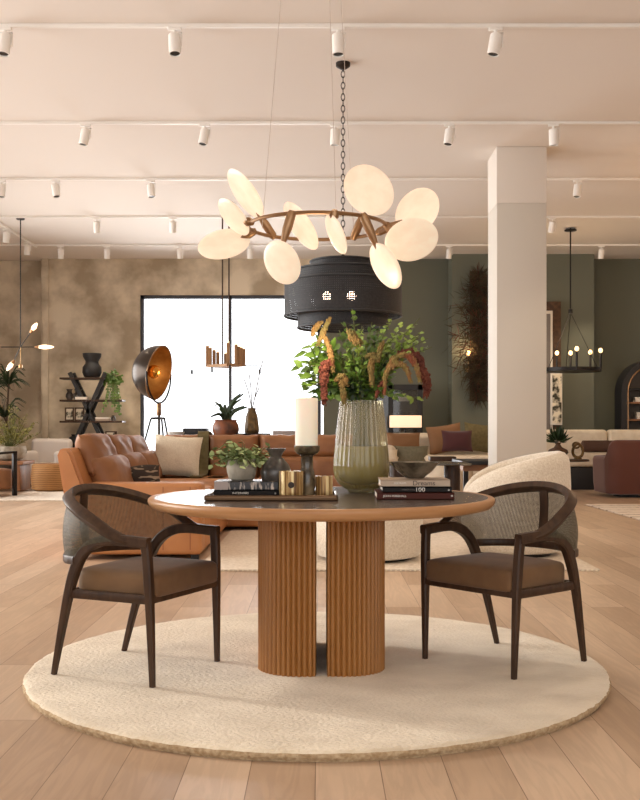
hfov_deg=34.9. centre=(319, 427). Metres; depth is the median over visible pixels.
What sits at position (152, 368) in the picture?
floor lamp
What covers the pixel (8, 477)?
leather armchair
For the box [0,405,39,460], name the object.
potted shrub
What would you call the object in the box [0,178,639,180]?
track
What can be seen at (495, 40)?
track spotlight
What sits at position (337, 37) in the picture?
track spotlight
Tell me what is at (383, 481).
book
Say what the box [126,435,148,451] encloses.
cushion
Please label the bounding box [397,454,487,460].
seat cushion
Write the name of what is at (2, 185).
track spotlight
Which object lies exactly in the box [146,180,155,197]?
track spotlight
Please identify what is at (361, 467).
flower vase
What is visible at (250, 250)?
track spotlight
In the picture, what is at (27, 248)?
track spotlight
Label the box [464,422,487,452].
throw pillow
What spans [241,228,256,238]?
socket
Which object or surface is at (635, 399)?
storage box
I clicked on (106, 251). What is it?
track spotlight
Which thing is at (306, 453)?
candle holder
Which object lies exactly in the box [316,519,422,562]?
pouf
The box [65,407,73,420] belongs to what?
picture frame
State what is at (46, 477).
ottoman
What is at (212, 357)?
pendant
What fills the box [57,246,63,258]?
track spotlight
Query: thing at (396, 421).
table lamp
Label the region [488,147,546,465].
pillar
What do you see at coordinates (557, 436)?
potted plant
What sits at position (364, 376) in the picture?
flower arrangement
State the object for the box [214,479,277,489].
book
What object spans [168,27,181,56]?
track spotlight
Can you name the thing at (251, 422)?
vase
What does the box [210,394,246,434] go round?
agave plant
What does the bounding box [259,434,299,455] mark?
cushion
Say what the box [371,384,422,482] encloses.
display cabinet
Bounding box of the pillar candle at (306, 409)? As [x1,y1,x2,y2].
[295,397,317,445]
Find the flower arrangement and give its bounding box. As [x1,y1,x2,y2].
[291,310,431,445]
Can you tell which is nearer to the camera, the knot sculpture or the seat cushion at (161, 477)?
the seat cushion at (161, 477)
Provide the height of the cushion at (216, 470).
0.298 m
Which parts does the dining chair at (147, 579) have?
leg, rail, rail, seat frame, leg, leg, leg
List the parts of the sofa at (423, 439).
arm, backrest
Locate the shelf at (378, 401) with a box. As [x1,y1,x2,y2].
[378,401,417,402]
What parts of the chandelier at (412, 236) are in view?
lamp shade, lamp shade, lamp shade, lamp shade, lamp shade, lamp shade, lamp shade, lamp shade, lamp shade, lamp shade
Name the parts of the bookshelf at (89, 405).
shelf, cross frame, cross frame, cross frame, shelf, shelf, cross frame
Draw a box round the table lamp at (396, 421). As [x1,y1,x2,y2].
[390,415,421,432]
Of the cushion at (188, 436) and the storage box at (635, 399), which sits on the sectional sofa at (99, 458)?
the cushion at (188, 436)
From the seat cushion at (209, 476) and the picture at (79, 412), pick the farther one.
the picture at (79, 412)
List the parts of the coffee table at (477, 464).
leg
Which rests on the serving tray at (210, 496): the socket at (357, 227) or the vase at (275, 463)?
the vase at (275, 463)
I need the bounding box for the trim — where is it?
[42,258,48,438]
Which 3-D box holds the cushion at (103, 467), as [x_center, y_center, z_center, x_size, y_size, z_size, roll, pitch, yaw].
[-1.789,0.412,8.780,0.340,0.366,0.900,0,0,0]
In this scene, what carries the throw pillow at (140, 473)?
on the sectional sofa at (99, 458)
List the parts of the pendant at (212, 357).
rod, frame, rod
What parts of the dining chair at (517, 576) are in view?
leg, leg, seat frame, rail, leg, rail, leg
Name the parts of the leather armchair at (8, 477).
seat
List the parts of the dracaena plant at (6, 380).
pot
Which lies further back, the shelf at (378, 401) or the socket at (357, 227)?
the shelf at (378, 401)
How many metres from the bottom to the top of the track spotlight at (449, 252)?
0.234 m
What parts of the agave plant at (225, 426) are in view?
pot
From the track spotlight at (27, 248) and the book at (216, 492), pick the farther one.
the track spotlight at (27, 248)
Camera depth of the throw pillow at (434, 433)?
17.91 m
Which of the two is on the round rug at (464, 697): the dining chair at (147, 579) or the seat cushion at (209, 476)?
the dining chair at (147, 579)
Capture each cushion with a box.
[75,433,116,476]
[79,556,216,596]
[90,454,133,481]
[107,434,132,454]
[122,452,147,466]
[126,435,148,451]
[140,450,165,477]
[160,476,224,479]
[160,480,215,488]
[165,434,208,454]
[208,456,258,477]
[208,475,257,478]
[209,434,258,456]
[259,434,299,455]
[259,456,300,476]
[313,456,333,475]
[314,434,352,455]
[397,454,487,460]
[426,552,564,591]
[567,452,606,466]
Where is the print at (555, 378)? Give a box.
[550,373,561,424]
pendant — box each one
[0,218,53,370]
[191,218,260,373]
[283,60,402,332]
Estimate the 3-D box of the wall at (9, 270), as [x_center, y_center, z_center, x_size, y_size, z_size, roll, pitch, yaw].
[-6.224,-1.127,20.260,1.552,4.350,0.300,0,0,0]
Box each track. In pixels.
[0,23,639,27]
[0,121,639,124]
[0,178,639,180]
[0,216,639,217]
[0,223,36,247]
[0,244,639,245]
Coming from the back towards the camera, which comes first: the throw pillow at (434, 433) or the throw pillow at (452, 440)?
the throw pillow at (434, 433)
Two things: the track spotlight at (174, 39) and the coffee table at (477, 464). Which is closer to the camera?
the track spotlight at (174, 39)
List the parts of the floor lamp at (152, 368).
lamp shade, leg, bulb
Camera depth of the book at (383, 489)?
4.25 m
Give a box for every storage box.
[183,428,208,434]
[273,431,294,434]
[633,397,639,401]
[634,412,639,418]
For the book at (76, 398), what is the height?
0.050 m
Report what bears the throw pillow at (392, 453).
on the sofa at (423, 439)
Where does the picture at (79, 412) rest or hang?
attached to the picture frame at (79, 411)
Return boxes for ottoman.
[30,463,62,491]
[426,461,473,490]
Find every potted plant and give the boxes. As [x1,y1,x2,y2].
[208,439,270,480]
[546,426,571,454]
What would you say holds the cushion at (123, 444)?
on the sectional sofa at (99, 458)
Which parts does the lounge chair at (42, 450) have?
arm, backrest, arm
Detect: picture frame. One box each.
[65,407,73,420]
[75,407,83,420]
[105,431,116,434]
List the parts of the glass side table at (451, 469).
leg, leg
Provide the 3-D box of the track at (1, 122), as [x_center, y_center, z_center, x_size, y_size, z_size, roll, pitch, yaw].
[0.800,-3.287,10.956,15.400,0.030,0.036,0,0,0]
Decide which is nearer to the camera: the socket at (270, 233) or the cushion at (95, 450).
the socket at (270, 233)
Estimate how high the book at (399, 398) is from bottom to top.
0.085 m
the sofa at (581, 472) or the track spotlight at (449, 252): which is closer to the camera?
the sofa at (581, 472)
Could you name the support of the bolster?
on the sofa at (581, 472)
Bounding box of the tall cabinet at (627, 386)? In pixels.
[615,362,639,429]
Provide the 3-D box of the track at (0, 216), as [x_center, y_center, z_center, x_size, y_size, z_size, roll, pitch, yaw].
[0.800,-3.287,15.840,15.400,0.030,0.036,0,0,0]
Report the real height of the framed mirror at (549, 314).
3.245 m
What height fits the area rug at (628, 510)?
0.012 m
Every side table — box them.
[389,462,471,490]
[569,459,588,461]
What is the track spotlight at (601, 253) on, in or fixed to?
attached to the track at (0, 244)
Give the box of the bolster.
[581,440,612,451]
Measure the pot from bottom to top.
0.240 m
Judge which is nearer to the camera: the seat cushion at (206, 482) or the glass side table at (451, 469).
the seat cushion at (206, 482)
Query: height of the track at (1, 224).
0.030 m
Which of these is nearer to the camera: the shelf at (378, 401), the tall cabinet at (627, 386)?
the tall cabinet at (627, 386)
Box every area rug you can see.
[0,490,63,500]
[206,530,599,570]
[586,504,639,519]
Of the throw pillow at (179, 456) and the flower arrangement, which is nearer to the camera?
the flower arrangement
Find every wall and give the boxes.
[0,261,40,450]
[41,259,310,438]
[324,254,639,445]
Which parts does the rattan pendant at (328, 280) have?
panel, chain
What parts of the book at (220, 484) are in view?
spine panel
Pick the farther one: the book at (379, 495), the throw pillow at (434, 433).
the throw pillow at (434, 433)
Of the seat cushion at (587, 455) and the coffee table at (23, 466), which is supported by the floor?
the coffee table at (23, 466)
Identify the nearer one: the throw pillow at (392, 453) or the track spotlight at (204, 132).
the track spotlight at (204, 132)
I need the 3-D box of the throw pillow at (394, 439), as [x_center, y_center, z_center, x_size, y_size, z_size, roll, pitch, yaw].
[1.470,0.254,17.900,0.600,0.352,0.190,0,0,0]
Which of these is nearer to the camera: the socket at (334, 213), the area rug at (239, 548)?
the socket at (334, 213)
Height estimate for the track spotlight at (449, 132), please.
0.232 m
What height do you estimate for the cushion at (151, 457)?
0.365 m
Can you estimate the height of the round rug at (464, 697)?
0.039 m
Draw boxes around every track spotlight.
[0,27,12,56]
[0,180,5,197]
[3,229,9,242]
[24,242,30,254]
[51,180,59,197]
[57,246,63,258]
[78,124,90,146]
[93,218,100,232]
[103,246,109,258]
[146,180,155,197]
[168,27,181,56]
[169,218,176,232]
[177,246,182,258]
[198,124,209,145]
[247,246,252,258]
[330,124,340,145]
[331,27,345,56]
[443,124,454,146]
[446,246,452,258]
[487,27,502,56]
[548,124,559,145]
[548,218,556,232]
[573,180,581,197]
[598,246,604,258]
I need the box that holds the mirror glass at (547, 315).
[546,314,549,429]
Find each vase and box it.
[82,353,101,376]
[244,361,262,432]
[260,448,290,488]
[333,400,388,492]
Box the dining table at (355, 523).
[148,486,494,676]
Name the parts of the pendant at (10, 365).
bulb, arm, rod, bulb, bulb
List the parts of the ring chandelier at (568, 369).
rod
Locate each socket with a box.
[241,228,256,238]
[243,217,254,225]
[256,213,276,239]
[281,210,295,241]
[329,209,338,218]
[350,213,362,240]
[360,212,377,248]
[375,220,401,235]
[382,221,392,232]
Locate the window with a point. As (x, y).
(143, 298)
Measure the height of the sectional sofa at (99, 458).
1.002 m
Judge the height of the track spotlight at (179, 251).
0.234 m
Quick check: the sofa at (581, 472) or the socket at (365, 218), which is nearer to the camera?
the socket at (365, 218)
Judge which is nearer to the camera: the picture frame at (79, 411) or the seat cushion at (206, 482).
the seat cushion at (206, 482)
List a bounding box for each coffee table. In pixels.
[0,460,34,490]
[452,459,487,489]
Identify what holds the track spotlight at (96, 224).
attached to the track at (0, 216)
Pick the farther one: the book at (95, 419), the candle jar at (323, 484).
the book at (95, 419)
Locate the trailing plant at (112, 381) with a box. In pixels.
[101,369,123,415]
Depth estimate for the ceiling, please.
10.71 m
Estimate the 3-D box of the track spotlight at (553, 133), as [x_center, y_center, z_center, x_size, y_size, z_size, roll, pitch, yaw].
[2.519,-3.157,10.961,0.115,0.230,0.107,0,0,-37]
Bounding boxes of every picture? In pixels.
[66,409,72,418]
[76,409,82,418]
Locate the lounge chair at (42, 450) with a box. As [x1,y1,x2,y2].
[21,439,72,466]
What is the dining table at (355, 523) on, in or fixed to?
on the round rug at (464, 697)
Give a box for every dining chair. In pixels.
[51,483,220,687]
[420,481,586,679]
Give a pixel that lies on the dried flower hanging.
(477, 290)
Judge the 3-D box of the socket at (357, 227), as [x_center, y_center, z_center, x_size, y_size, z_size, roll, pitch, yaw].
[0.181,-0.941,4.678,0.040,0.149,0.114,0,0,-39]
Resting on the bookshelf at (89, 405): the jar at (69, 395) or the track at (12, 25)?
the jar at (69, 395)
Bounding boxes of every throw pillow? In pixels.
[131,465,159,481]
[155,434,202,476]
[190,431,212,476]
[386,432,419,445]
[386,449,397,461]
[394,446,427,460]
[425,422,459,454]
[441,430,472,451]
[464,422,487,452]
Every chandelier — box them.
[198,1,438,288]
[546,228,602,372]
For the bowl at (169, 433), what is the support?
on the console table
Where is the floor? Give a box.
[0,483,639,799]
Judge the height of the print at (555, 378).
0.977 m
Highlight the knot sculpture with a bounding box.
[571,442,583,458]
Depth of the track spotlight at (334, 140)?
10.93 m
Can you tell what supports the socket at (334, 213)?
attached to the chandelier at (412, 236)
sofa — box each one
[57,433,352,558]
[382,433,487,476]
[546,430,639,489]
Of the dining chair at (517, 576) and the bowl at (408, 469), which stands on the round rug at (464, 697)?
the dining chair at (517, 576)
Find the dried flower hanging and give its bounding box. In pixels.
[444,262,487,409]
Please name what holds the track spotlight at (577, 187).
attached to the track at (6, 179)
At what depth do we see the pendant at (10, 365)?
15.99 m
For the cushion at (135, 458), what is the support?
on the sectional sofa at (99, 458)
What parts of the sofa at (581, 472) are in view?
backrest, backrest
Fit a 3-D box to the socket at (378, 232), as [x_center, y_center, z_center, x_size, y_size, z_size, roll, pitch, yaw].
[0.313,-0.902,4.579,0.132,0.072,0.044,0,0,0]
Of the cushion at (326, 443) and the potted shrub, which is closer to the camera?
the cushion at (326, 443)
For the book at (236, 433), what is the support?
on the console table
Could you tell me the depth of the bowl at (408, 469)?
4.33 m
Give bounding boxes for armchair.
[0,451,16,495]
[461,451,570,557]
[593,440,639,496]
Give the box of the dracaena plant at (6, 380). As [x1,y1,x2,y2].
[0,364,28,468]
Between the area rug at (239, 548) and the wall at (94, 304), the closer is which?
the area rug at (239, 548)
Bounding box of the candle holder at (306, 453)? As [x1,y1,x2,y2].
[294,445,319,494]
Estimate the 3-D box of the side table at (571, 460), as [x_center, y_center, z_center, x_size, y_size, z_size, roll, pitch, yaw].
[3.677,0.758,15.200,0.680,0.580,0.680,0,0,0]
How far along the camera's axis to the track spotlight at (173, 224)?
15.83 m
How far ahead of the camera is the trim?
19.80 m
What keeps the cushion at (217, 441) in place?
on the sectional sofa at (99, 458)
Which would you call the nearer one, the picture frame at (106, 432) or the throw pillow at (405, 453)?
the throw pillow at (405, 453)
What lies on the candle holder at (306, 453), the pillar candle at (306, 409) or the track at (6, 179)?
the pillar candle at (306, 409)
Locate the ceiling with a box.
[0,0,639,260]
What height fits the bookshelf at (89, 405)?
2.101 m
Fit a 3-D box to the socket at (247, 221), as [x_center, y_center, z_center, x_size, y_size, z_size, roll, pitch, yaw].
[-0.307,-0.885,4.361,0.054,0.040,0.042,0,0,0]
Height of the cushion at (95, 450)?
0.355 m
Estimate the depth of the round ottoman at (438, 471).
15.24 m
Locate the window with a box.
[140,295,320,438]
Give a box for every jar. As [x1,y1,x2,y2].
[65,389,72,399]
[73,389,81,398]
[279,470,303,494]
[315,475,332,494]
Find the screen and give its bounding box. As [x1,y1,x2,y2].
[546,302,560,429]
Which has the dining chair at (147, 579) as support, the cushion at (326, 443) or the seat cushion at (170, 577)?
the seat cushion at (170, 577)
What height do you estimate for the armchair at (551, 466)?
0.845 m
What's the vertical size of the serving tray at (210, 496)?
0.022 m
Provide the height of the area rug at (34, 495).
0.012 m
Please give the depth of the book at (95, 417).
19.05 m
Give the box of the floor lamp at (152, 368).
[132,345,171,440]
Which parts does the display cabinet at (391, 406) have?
panel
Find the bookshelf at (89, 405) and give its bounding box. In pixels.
[59,372,125,447]
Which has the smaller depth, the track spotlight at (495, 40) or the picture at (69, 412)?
the track spotlight at (495, 40)
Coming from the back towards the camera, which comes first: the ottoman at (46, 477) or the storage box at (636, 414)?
the storage box at (636, 414)
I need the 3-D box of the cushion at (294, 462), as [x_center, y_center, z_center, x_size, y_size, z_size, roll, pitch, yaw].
[-0.390,0.446,11.121,0.570,0.301,0.282,0,0,0]
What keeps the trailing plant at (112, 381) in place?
on the bookshelf at (89, 405)
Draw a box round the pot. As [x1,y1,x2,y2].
[0,446,26,460]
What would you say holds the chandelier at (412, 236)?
hanging from the ceiling
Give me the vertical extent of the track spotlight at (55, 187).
0.234 m
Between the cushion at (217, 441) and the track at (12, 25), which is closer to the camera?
the track at (12, 25)
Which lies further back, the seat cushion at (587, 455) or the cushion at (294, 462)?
the seat cushion at (587, 455)
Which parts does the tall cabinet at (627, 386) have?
door trim, panel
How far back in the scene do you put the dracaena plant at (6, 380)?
18.47 m
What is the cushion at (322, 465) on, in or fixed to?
on the sectional sofa at (99, 458)
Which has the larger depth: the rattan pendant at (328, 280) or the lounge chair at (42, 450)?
the lounge chair at (42, 450)
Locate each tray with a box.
[204,491,337,500]
[428,456,455,460]
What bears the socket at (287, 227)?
attached to the chandelier at (412, 236)
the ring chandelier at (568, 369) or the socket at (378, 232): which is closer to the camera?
the socket at (378, 232)
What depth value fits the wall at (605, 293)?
19.86 m
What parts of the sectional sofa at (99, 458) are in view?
backrest, arm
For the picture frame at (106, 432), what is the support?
on the bookshelf at (89, 405)
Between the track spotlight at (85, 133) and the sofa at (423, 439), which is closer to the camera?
the track spotlight at (85, 133)
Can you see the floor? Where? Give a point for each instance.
(597, 756)
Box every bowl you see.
[167,432,183,434]
[390,461,438,478]
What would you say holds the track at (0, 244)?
attached to the ceiling
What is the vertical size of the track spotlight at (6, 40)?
0.232 m
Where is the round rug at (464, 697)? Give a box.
[22,612,610,761]
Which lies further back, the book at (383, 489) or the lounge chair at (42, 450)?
the lounge chair at (42, 450)
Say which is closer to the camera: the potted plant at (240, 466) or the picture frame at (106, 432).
the potted plant at (240, 466)
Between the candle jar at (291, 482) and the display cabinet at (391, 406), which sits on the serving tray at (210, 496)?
the candle jar at (291, 482)
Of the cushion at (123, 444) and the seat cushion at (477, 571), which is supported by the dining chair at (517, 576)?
the seat cushion at (477, 571)
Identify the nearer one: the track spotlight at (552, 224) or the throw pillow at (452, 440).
the track spotlight at (552, 224)
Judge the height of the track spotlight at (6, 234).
0.232 m
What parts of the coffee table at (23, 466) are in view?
leg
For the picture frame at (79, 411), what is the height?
0.250 m
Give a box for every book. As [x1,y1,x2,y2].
[75,397,88,399]
[95,417,110,418]
[95,419,110,420]
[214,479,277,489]
[214,489,278,494]
[236,433,269,434]
[374,489,453,499]
[378,477,449,486]
[380,487,451,491]
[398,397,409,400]
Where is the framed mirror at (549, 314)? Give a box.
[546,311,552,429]
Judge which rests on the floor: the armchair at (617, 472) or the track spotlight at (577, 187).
the armchair at (617, 472)
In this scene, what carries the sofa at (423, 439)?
on the floor

